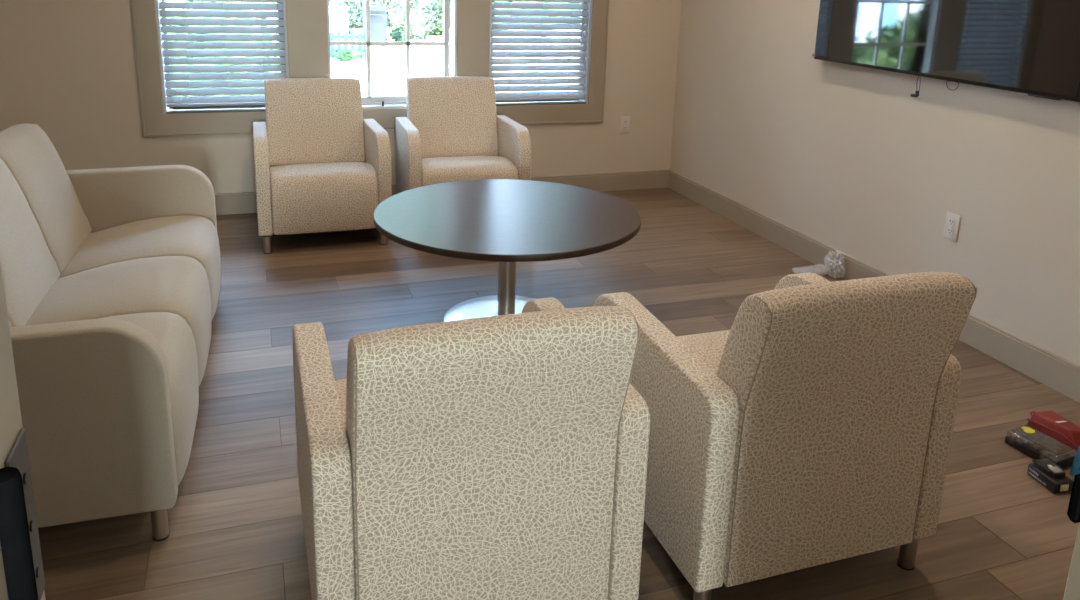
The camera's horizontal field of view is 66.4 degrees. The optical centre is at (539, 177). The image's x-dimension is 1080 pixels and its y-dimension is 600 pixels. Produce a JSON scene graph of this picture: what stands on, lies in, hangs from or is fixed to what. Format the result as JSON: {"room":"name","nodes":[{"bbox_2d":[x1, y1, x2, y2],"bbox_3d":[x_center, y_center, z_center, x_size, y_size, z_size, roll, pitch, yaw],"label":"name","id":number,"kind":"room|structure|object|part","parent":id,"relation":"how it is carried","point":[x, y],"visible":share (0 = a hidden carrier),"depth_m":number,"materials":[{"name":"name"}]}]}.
{"room":"lounge","nodes":[
{"label":"lounge","id":0,"kind":"room"},
{"bbox_2d":[0,0,681,193],"bbox_3d":[-1.176,-1.158,5.379,4.949,2.780,0.160,-3,15,-19],"label":"wall","id":1,"kind":"structure","parent":0,"point":[68,68],"depth_m":5.07,"materials":[{"name":"beige paint"}]},
{"bbox_2d":[155,0,288,113],"bbox_3d":[-1.961,-1.134,5.082,0.748,1.472,0.121,-3,15,-19],"label":"window","id":2,"kind":"structure","parent":1,"relation":"in","point":[245,108],"depth_m":5.17,"materials":[{"name":"white plastic"}]},
{"bbox_3d":[-1.982,-0.428,5.255,0.718,0.018,0.121,-3,15,-19],"label":"sill","id":3,"kind":"part","parent":2,"relation":"part of","materials":[{"name":"white paint"}]},
{"bbox_2d":[158,0,285,106],"bbox_3d":[-1.946,-1.145,5.045,0.716,1.421,0.069,-3,15,-19],"label":"window blind","id":4,"kind":"object","parent":2,"relation":"attached to","point":[234,96],"visible":0.82,"depth_m":5.13,"materials":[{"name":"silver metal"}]},
{"bbox_3d":[-1.968,-0.465,5.216,0.716,0.016,0.054,-3,15,-19],"label":"rail","id":5,"kind":"part","parent":4,"relation":"part of","materials":[{"name":"white plastic"}]},
{"bbox_3d":[-1.943,-1.129,5.055,0.458,1.368,0.049,-3,15,-19],"label":"ladder cord","id":6,"kind":"part","parent":4,"relation":"part of","materials":[{"name":"white fabric"}]},
{"bbox_2d":[286,0,328,77],"bbox_3d":[-1.489,-1.161,5.240,0.248,1.466,0.148,-3,15,-19],"label":"trim","id":7,"kind":"structure","parent":1,"relation":"attached to","point":[307,24],"depth_m":5.24,"materials":[{"name":"paint"}]},
{"bbox_2d":[131,0,608,136],"bbox_3d":[-0.960,-1.167,5.353,3.064,1.725,0.025,-3,15,-19],"label":"trim","id":8,"kind":"structure","parent":1,"relation":"attached to","point":[155,122],"depth_m":5.21,"materials":[{"name":"paint"}]},
{"bbox_2d":[327,0,456,108],"bbox_3d":[-0.972,-1.186,5.420,0.852,1.472,0.126,-3,15,-19],"label":"window","id":9,"kind":"structure","parent":1,"relation":"in","point":[368,102],"depth_m":5.54,"materials":[{"name":"white plastic"}]},
{"bbox_3d":[-0.992,-0.480,5.593,0.820,0.018,0.126,-3,15,-19],"label":"sill","id":10,"kind":"part","parent":9,"relation":"part of","materials":[{"name":"white plastic"}]},
{"bbox_3d":[-0.994,-1.181,5.426,0.812,1.408,0.062,-3,15,-19],"label":"sash","id":11,"kind":"part","parent":9,"relation":"part of","materials":[{"name":"white plastic"}]},
{"bbox_2d":[215,169,669,214],"bbox_3d":[-1.186,0.125,5.608,4.629,0.139,0.015,-3,15,-19],"label":"baseboard","id":12,"kind":"structure","parent":1,"relation":"attached to","point":[240,202],"depth_m":6.13,"materials":[{"name":"paint"}]},
{"bbox_2d":[457,0,489,76],"bbox_3d":[-0.464,-1.216,5.592,0.222,1.466,0.148,-3,15,-19],"label":"trim","id":13,"kind":"structure","parent":1,"relation":"attached to","point":[473,16],"depth_m":5.59,"materials":[{"name":"paint"}]},
{"bbox_2d":[489,0,591,105],"bbox_3d":[-0.005,-1.239,5.755,0.753,1.472,0.121,-3,15,-19],"label":"window","id":14,"kind":"structure","parent":1,"relation":"in","point":[583,101],"depth_m":5.89,"materials":[{"name":"white plastic"}]},
{"bbox_2d":[490,0,588,100],"bbox_3d":[0.004,-1.246,5.716,0.721,1.430,0.069,-3,15,-19],"label":"window blind","id":15,"kind":"object","parent":14,"relation":"attached to","point":[517,37],"visible":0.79,"depth_m":5.80,"materials":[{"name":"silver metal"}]},
{"bbox_3d":[0.007,-1.230,5.727,0.461,1.377,0.049,-3,15,-19],"label":"ladder cord","id":16,"kind":"part","parent":15,"relation":"part of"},
{"bbox_3d":[-0.019,-0.561,5.889,0.721,0.016,0.054,-3,15,-19],"label":"rail","id":17,"kind":"part","parent":15,"relation":"part of","materials":[{"name":"white plastic"}]},
{"bbox_3d":[0.338,-1.233,5.810,0.024,1.370,0.003,-3,15,-19],"label":"lift cord","id":18,"kind":"part","parent":15,"relation":"part of","materials":[{"name":"white fabric"}]},
{"bbox_3d":[-0.026,-0.533,5.928,0.723,0.018,0.121,-3,15,-19],"label":"sill","id":19,"kind":"part","parent":14,"relation":"part of","materials":[{"name":"white paint"}]},
{"bbox_2d":[620,116,629,132],"bbox_3d":[0.632,-0.391,6.130,0.078,0.127,0.010,-3,15,-19],"label":"wall outlet","id":20,"kind":"object","parent":1,"relation":"attached to","point":[625,120],"visible":1,"depth_m":6.12,"materials":[{"name":"white plastic"}]},
{"bbox_2d":[38,187,1079,599],"bbox_3d":[0.315,1.289,1.426,4.949,0.040,9.520,-3,15,-19],"label":"floor","id":21,"kind":"structure","parent":0,"point":[235,522],"depth_m":2.94,"materials":[{"name":"brown wood"}]},
{"bbox_2d":[0,123,220,540],"bbox_3d":[-1.627,0.377,2.945,0.803,0.892,1.885,-3,14,-17],"label":"sofa","id":22,"kind":"object","parent":21,"relation":"on","point":[112,276],"visible":0.94,"depth_m":2.72,"materials":[{"name":"fabric"}]},
{"bbox_2d":[0,158,59,326],"bbox_3d":[-1.883,0.333,2.852,0.264,0.777,0.575,-3,14,-17],"label":"cushion","id":23,"kind":"object","parent":22,"relation":"on","point":[30,266],"depth_m":2.88,"materials":[{"name":"fabric"}]},
{"bbox_2d":[0,123,91,272],"bbox_3d":[-2.053,0.197,3.386,0.264,0.777,0.575,-3,14,-17],"label":"cushion","id":24,"kind":"object","parent":22,"relation":"on","point":[59,200],"depth_m":3.32,"materials":[{"name":"fabric"}]},
{"bbox_3d":[-1.341,0.649,2.128,0.712,0.549,0.076,-3,14,-17],"label":"arm","id":25,"kind":"part","parent":22,"relation":"part of","materials":[{"name":"fabric"}]},
{"bbox_2d":[25,256,211,385],"bbox_3d":[-1.551,0.530,3.008,0.634,0.341,0.575,-3,14,-17],"label":"seat cushion","id":26,"kind":"object","parent":22,"relation":"on","point":[179,285],"depth_m":2.93,"materials":[{"name":"fabric"}]},
{"bbox_2d":[59,215,220,319],"bbox_3d":[-1.721,0.394,3.542,0.634,0.341,0.575,-3,14,-17],"label":"seat cushion","id":27,"kind":"object","parent":22,"relation":"on","point":[96,241],"depth_m":3.46,"materials":[{"name":"fabric"}]},
{"bbox_3d":[-1.872,0.222,3.804,0.712,0.549,0.076,-3,14,-17],"label":"arm","id":28,"kind":"part","parent":22,"relation":"part of","materials":[{"name":"fabric"}]},
{"bbox_2d":[100,312,198,484],"bbox_3d":[-1.382,0.667,2.473,0.634,0.341,0.575,-3,14,-17],"label":"seat cushion","id":29,"kind":"object","parent":22,"relation":"on","point":[174,332],"depth_m":2.52,"materials":[{"name":"fabric"}]},
{"bbox_3d":[-1.063,0.951,2.305,0.043,0.108,0.043,-3,14,-17],"label":"leg","id":30,"kind":"part","parent":22,"relation":"part of","materials":[{"name":"silver metal"}]},
{"bbox_2d":[253,78,391,253],"bbox_3d":[-1.323,-0.107,4.956,0.738,0.892,0.828,-3,15,-19],"label":"armchair","id":31,"kind":"object","parent":21,"relation":"on","point":[321,166],"visible":0.94,"depth_m":4.75,"materials":[{"name":"fabric"}]},
{"bbox_3d":[-1.630,-0.023,4.843,0.076,0.544,0.737,-3,15,-19],"label":"arm","id":32,"kind":"part","parent":31,"relation":"part of","materials":[{"name":"fabric"}]},
{"bbox_3d":[-1.529,0.367,4.628,0.043,0.108,0.043,-3,15,-19],"label":"leg","id":33,"kind":"part","parent":31,"relation":"part of","materials":[{"name":"silver metal"}]},
{"bbox_3d":[-1.413,-0.229,5.201,0.581,0.777,0.264,-3,15,-19],"label":"backrest","id":34,"kind":"part","parent":31,"relation":"part of","materials":[{"name":"fabric"}]},
{"bbox_3d":[-1.300,0.070,4.917,0.581,0.341,0.659,-3,15,-19],"label":"seat","id":35,"kind":"part","parent":31,"relation":"part of","materials":[{"name":"fabric"}]},
{"bbox_3d":[-1.004,-0.056,5.056,0.076,0.544,0.737,-3,15,-19],"label":"arm","id":36,"kind":"part","parent":31,"relation":"part of","materials":[{"name":"fabric"}]},
{"bbox_3d":[-0.916,0.334,4.837,0.043,0.108,0.043,-3,15,-19],"label":"leg","id":37,"kind":"part","parent":31,"relation":"part of","materials":[{"name":"silver metal"}]},
{"bbox_2d":[395,76,531,193],"bbox_3d":[-0.511,-0.153,5.245,0.738,0.892,0.828,-2,14,-16],"label":"armchair","id":38,"kind":"object","parent":21,"relation":"on","point":[452,130],"visible":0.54,"depth_m":5.36,"materials":[{"name":"fabric"}]},
{"bbox_3d":[-0.825,-0.073,5.149,0.076,0.544,0.737,-2,14,-16],"label":"arm","id":39,"kind":"part","parent":38,"relation":"part of","materials":[{"name":"fabric"}]},
{"bbox_3d":[-0.585,-0.276,5.495,0.581,0.777,0.264,-2,14,-16],"label":"backrest","id":40,"kind":"part","parent":38,"relation":"part of","materials":[{"name":"fabric"}]},
{"bbox_3d":[-0.492,0.024,5.205,0.581,0.341,0.659,-2,14,-16],"label":"seat","id":41,"kind":"part","parent":38,"relation":"part of","materials":[{"name":"fabric"}]},
{"bbox_3d":[-0.188,-0.098,5.328,0.076,0.544,0.737,-2,14,-16],"label":"arm","id":42,"kind":"part","parent":38,"relation":"part of","materials":[{"name":"fabric"}]},
{"bbox_2d":[292,297,649,599],"bbox_3d":[-0.215,0.631,2.084,0.738,0.892,0.828,-3,15,-19],"label":"armchair","id":43,"kind":"object","parent":21,"relation":"on","point":[501,457],"visible":1,"depth_m":1.72,"materials":[{"name":"fabric"}]},
{"bbox_3d":[-0.537,0.705,2.012,0.076,0.544,0.737,-3,15,-19],"label":"arm","id":44,"kind":"part","parent":43,"relation":"part of","materials":[{"name":"fabric"}]},
{"bbox_3d":[-0.248,0.768,2.200,0.581,0.341,0.659,-3,15,-19],"label":"seat","id":45,"kind":"part","parent":43,"relation":"part of","materials":[{"name":"fabric"}]},
{"bbox_3d":[0.088,0.671,2.229,0.076,0.544,0.737,-3,15,-19],"label":"arm","id":46,"kind":"part","parent":43,"relation":"part of","materials":[{"name":"fabric"}]},
{"bbox_2d":[373,179,640,321],"bbox_3d":[-0.151,0.407,3.770,1.188,0.528,1.188,-3,15,-19],"label":"round table","id":47,"kind":"object","parent":21,"relation":"on","point":[507,222],"visible":0.73,"depth_m":3.62,"materials":[{"name":"brown laminate"}]},
{"bbox_2d":[593,272,976,599],"bbox_3d":[0.626,0.590,2.357,0.738,0.892,0.828,-3,15,-19],"label":"armchair","id":48,"kind":"object","parent":21,"relation":"on","point":[814,429],"visible":0.88,"depth_m":2.01,"materials":[{"name":"fabric"}]},
{"bbox_3d":[0.304,0.663,2.286,0.076,0.544,0.737,-3,15,-19],"label":"arm","id":49,"kind":"part","parent":48,"relation":"part of","materials":[{"name":"fabric"}]},
{"bbox_3d":[0.406,1.053,2.070,0.043,0.108,0.043,-3,15,-19],"label":"leg","id":50,"kind":"part","parent":48,"relation":"part of","materials":[{"name":"silver metal"}]},
{"bbox_3d":[0.593,0.727,2.473,0.581,0.341,0.659,-3,15,-19],"label":"seat","id":51,"kind":"part","parent":48,"relation":"part of","materials":[{"name":"fabric"}]},
{"bbox_3d":[0.720,0.600,2.085,0.581,0.777,0.264,-3,15,-19],"label":"backrest","id":52,"kind":"part","parent":48,"relation":"part of","materials":[{"name":"fabric"}]},
{"bbox_3d":[0.929,0.630,2.501,0.076,0.544,0.737,-3,15,-19],"label":"arm","id":53,"kind":"part","parent":48,"relation":"part of","materials":[{"name":"fabric"}]},
{"bbox_3d":[1.018,1.020,2.280,0.043,0.108,0.043,-3,15,-19],"label":"leg","id":54,"kind":"part","parent":48,"relation":"part of","materials":[{"name":"silver metal"}]},
{"bbox_2d":[793,250,845,277],"bbox_3d":[1.526,0.469,4.511,0.237,0.151,0.218,-3,15,-19],"label":"plastic bag","id":55,"kind":"object","parent":21,"relation":"on","point":[831,265],"depth_m":4.51,"materials":[{"name":"white"}]},
{"bbox_3d":[1.485,0.518,4.547,0.130,0.018,0.024,-4,15,-23],"label":"metal bracket","id":56,"kind":"part","parent":55,"relation":"part of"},
{"bbox_2d":[1005,426,1074,467],"bbox_3d":[1.732,0.931,2.859,0.116,0.056,0.190,-5,15,-25],"label":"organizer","id":57,"kind":"object","parent":21,"relation":"on","point":[1026,441],"visible":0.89,"depth_m":2.84,"materials":[{"name":"black plastic"}]},
{"bbox_2d":[1027,458,1072,493],"bbox_3d":[1.663,0.969,2.688,0.073,0.060,0.118,-1,14,-12],"label":"battery","id":58,"kind":"object","parent":21,"relation":"on","point":[1046,472],"visible":1,"depth_m":2.67,"materials":[{"name":"black plastic"}]},
{"bbox_3d":[1.662,0.950,2.693,0.058,0.022,0.084,-1,14,-12],"label":"slide rail","id":59,"kind":"part","parent":58,"relation":"part of","materials":[{"name":"black plastic"}]},
{"bbox_2d":[1027,410,1079,450],"bbox_3d":[1.881,0.901,2.983,0.109,0.064,0.211,-4,15,-23],"label":"pouch","id":60,"kind":"object","parent":21,"relation":"on","point":[1050,423],"visible":0.98,"depth_m":2.97,"materials":[{"name":"red fabric"}]},
{"bbox_2d":[1070,446,1079,476],"bbox_3d":[1.827,0.942,2.706,0.128,0.114,0.104,-3,15,-19],"label":"pouch","id":61,"kind":"object","parent":21,"relation":"on","point":[1075,469],"visible":1,"depth_m":2.72,"materials":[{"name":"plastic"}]},
{"bbox_2d":[670,0,1079,364],"bbox_3d":[2.617,-0.182,1.872,0.160,2.780,9.200,-3,15,-19],"label":"wall","id":62,"kind":"structure","parent":0,"point":[843,156],"depth_m":4.17,"materials":[{"name":"beige paint"}]},
{"bbox_2d":[668,170,1079,402],"bbox_3d":[1.797,0.584,4.108,0.015,0.139,4.930,-3,15,-19],"label":"baseboard","id":63,"kind":"structure","parent":62,"relation":"attached to","point":[1050,369],"depth_m":4.30,"materials":[{"name":"paint"}]},
{"bbox_2d":[812,0,1079,101],"bbox_3d":[1.812,-0.908,3.755,0.063,0.906,1.600,-3,15,-19],"label":"television","id":64,"kind":"object","parent":62,"relation":"attached to","point":[1030,47],"visible":1,"depth_m":3.59,"materials":[{"name":"black plastic"}]},
{"bbox_2d":[911,76,919,96],"bbox_3d":[1.786,-0.436,3.913,0.018,0.110,0.046,-3,15,-19],"label":"cable","id":65,"kind":"object","parent":64,"relation":"hanging from","point":[916,94],"visible":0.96,"depth_m":3.91,"materials":[{"name":"black plastic"}]},
{"bbox_2d":[943,211,960,241],"bbox_3d":[1.890,0.226,3.791,0.010,0.127,0.078,-3,15,-19],"label":"wall outlet","id":66,"kind":"object","parent":62,"relation":"attached to","point":[952,221],"visible":1,"depth_m":3.79,"materials":[{"name":"white plastic"}]},
{"bbox_2d":[947,228,953,234],"bbox_3d":[1.887,0.247,3.795,0.003,0.028,0.035,-3,15,-19],"label":"receptacle","id":67,"kind":"object","parent":66,"relation":"attached to","point":[950,231],"depth_m":3.79,"materials":[{"name":"white plastic"}]},
{"bbox_2d":[949,219,954,225],"bbox_3d":[1.888,0.205,3.785,0.003,0.028,0.035,-3,15,-19],"label":"receptacle","id":68,"kind":"object","parent":66,"relation":"attached to","point":[951,221],"depth_m":3.78,"materials":[{"name":"white plastic"}]},
{"bbox_3d":[0.487,0.033,0.729,4.629,2.740,0.140,-3,15,-19],"label":"wall","id":69,"kind":"structure","parent":0,"visible":0},
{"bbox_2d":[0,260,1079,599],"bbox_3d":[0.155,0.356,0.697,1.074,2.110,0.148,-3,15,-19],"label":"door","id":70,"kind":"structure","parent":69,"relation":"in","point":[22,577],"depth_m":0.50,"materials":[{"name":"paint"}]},
{"label":"outside","id":71,"kind":"structure","parent":0,"visible":0},
{"bbox_2d":[331,27,579,95],"bbox_3d":[-10.815,-5.556,30.586,80.000,0.100,54.320,-3,15,-19],"label":"ground","id":72,"kind":"structure","parent":71,"point":[388,77],"depth_m":18.73,"materials":[{"name":"concrete"}]},
{"bbox_2d":[159,1,200,17],"bbox_3d":[-12.862,-4.927,15.387,14.000,5.800,5.900,-3,15,-19],"label":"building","id":73,"kind":"structure","parent":72,"relation":"on","point":[159,1],"depth_m":15.32,"materials":[{"name":"white"}]},
{"bbox_2d":[160,1,279,108],"bbox_3d":[-4.098,-1.225,9.490,2.358,2.063,1.080,-3,15,-19],"label":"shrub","id":74,"kind":"object","parent":72,"relation":"on","point":[185,1],"visible":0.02,"depth_m":9.32,"materials":[{"name":"green plant"}]},
{"bbox_2d":[251,6,348,52],"bbox_3d":[-6.614,-3.764,21.033,3.450,1.220,0.280,-3,15,-19],"label":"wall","id":75,"kind":"structure","parent":72,"relation":"on","point":[338,16],"depth_m":21.34,"materials":[{"name":"white"}]},
{"bbox_2d":[329,0,363,34],"bbox_3d":[-6.362,-5.156,25.951,1.904,1.729,1.178,-3,15,-19],"label":"leafy shrub","id":76,"kind":"object","parent":72,"relation":"on","point":[354,12],"visible":0.34,"depth_m":25.81,"materials":[{"name":"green plant"}]},
{"bbox_2d":[330,3,365,56],"bbox_3d":[-5.137,-3.680,20.600,1.650,1.350,0.100,-3,15,-19],"label":"picket fence","id":77,"kind":"object","parent":72,"relation":"on","point":[345,36],"visible":0.3,"depth_m":20.74,"materials":[{"name":"teal paint"}]},
{"bbox_3d":[-4.405,-3.719,20.851,0.100,1.350,0.100,-3,15,-19],"label":"post","id":78,"kind":"part","parent":77,"relation":"part of","materials":[{"name":"teal paint"}]},
{"bbox_2d":[331,48,365,60],"bbox_3d":[-4.659,-2.972,19.995,0.872,0.354,0.410,-3,15,-19],"label":"plant","id":79,"kind":"object","parent":72,"relation":"on","point":[343,55],"visible":1,"depth_m":19.90,"materials":[{"name":"green plant"}]},
{"bbox_2d":[351,0,390,31],"bbox_3d":[-5.778,-5.961,27.825,1.988,2.334,1.154,-3,15,-19],"label":"leafy shrub","id":80,"kind":"object","parent":72,"relation":"on","point":[372,2],"visible":0.14,"depth_m":27.54,"materials":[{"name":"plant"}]},
{"bbox_2d":[370,50,404,61],"bbox_3d":[-3.745,-3.035,20.473,0.905,0.193,1.180,-3,15,-19],"label":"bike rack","id":81,"kind":"object","parent":72,"relation":"on","point":[373,56],"visible":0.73,"depth_m":20.41,"materials":[{"name":"white metal"}]},
{"bbox_2d":[348,45,450,51],"bbox_3d":[-3.099,-3.725,23.829,22.000,0.020,1.800,-3,15,-19],"label":"gravel strip","id":82,"kind":"object","parent":72,"relation":"on","point":[374,48],"visible":0.21,"depth_m":23.45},
{"bbox_2d":[360,6,388,46],"bbox_3d":[-4.786,-4.378,23.913,0.800,1.148,0.712,-1,14,-11],"label":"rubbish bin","id":83,"kind":"object","parent":82,"relation":"on","point":[378,15],"visible":0.58,"depth_m":23.66,"materials":[{"name":"plastic"}]},
{"bbox_3d":[-4.775,-4.854,23.815,0.800,0.176,0.675,-1,14,-11],"label":"lid","id":84,"kind":"part","parent":83,"relation":"part of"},
{"bbox_2d":[388,24,412,41],"bbox_3d":[-4.164,-4.279,24.721,0.742,0.707,0.520,-3,15,-19],"label":"leafy shrub","id":85,"kind":"object","parent":72,"relation":"on","point":[397,34],"visible":0.77,"depth_m":24.61,"materials":[{"name":"green plant"}]},
{"bbox_2d":[381,0,442,39],"bbox_3d":[-4.159,-5.395,26.670,2.050,1.998,1.116,-3,15,-19],"label":"leafy shrub","id":86,"kind":"object","parent":72,"relation":"on","point":[424,14],"visible":0.85,"depth_m":26.41,"materials":[{"name":"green plant"}]},
{"bbox_2d":[429,0,450,35],"bbox_3d":[-3.565,-6.034,28.500,2.221,2.369,1.204,-3,15,-19],"label":"leafy shrub","id":87,"kind":"object","parent":72,"relation":"on","point":[440,29],"visible":0.14,"depth_m":28.42,"materials":[{"name":"green plant"}]},
{"bbox_2d":[494,1,511,15],"bbox_3d":[-1.918,-5.578,27.323,2.179,2.123,1.110,-3,15,-19],"label":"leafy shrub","id":88,"kind":"object","parent":72,"relation":"on","point":[494,1],"visible":0.02,"depth_m":27.13,"materials":[{"name":"green plant"}]},
{"bbox_2d":[515,1,569,30],"bbox_3d":[0.074,-5.686,28.078,2.122,2.049,1.188,-3,15,-19],"label":"leafy shrub","id":89,"kind":"object","parent":72,"relation":"on","point":[515,1],"visible":0.07,"depth_m":27.84,"materials":[{"name":"green plant"}]}
]}

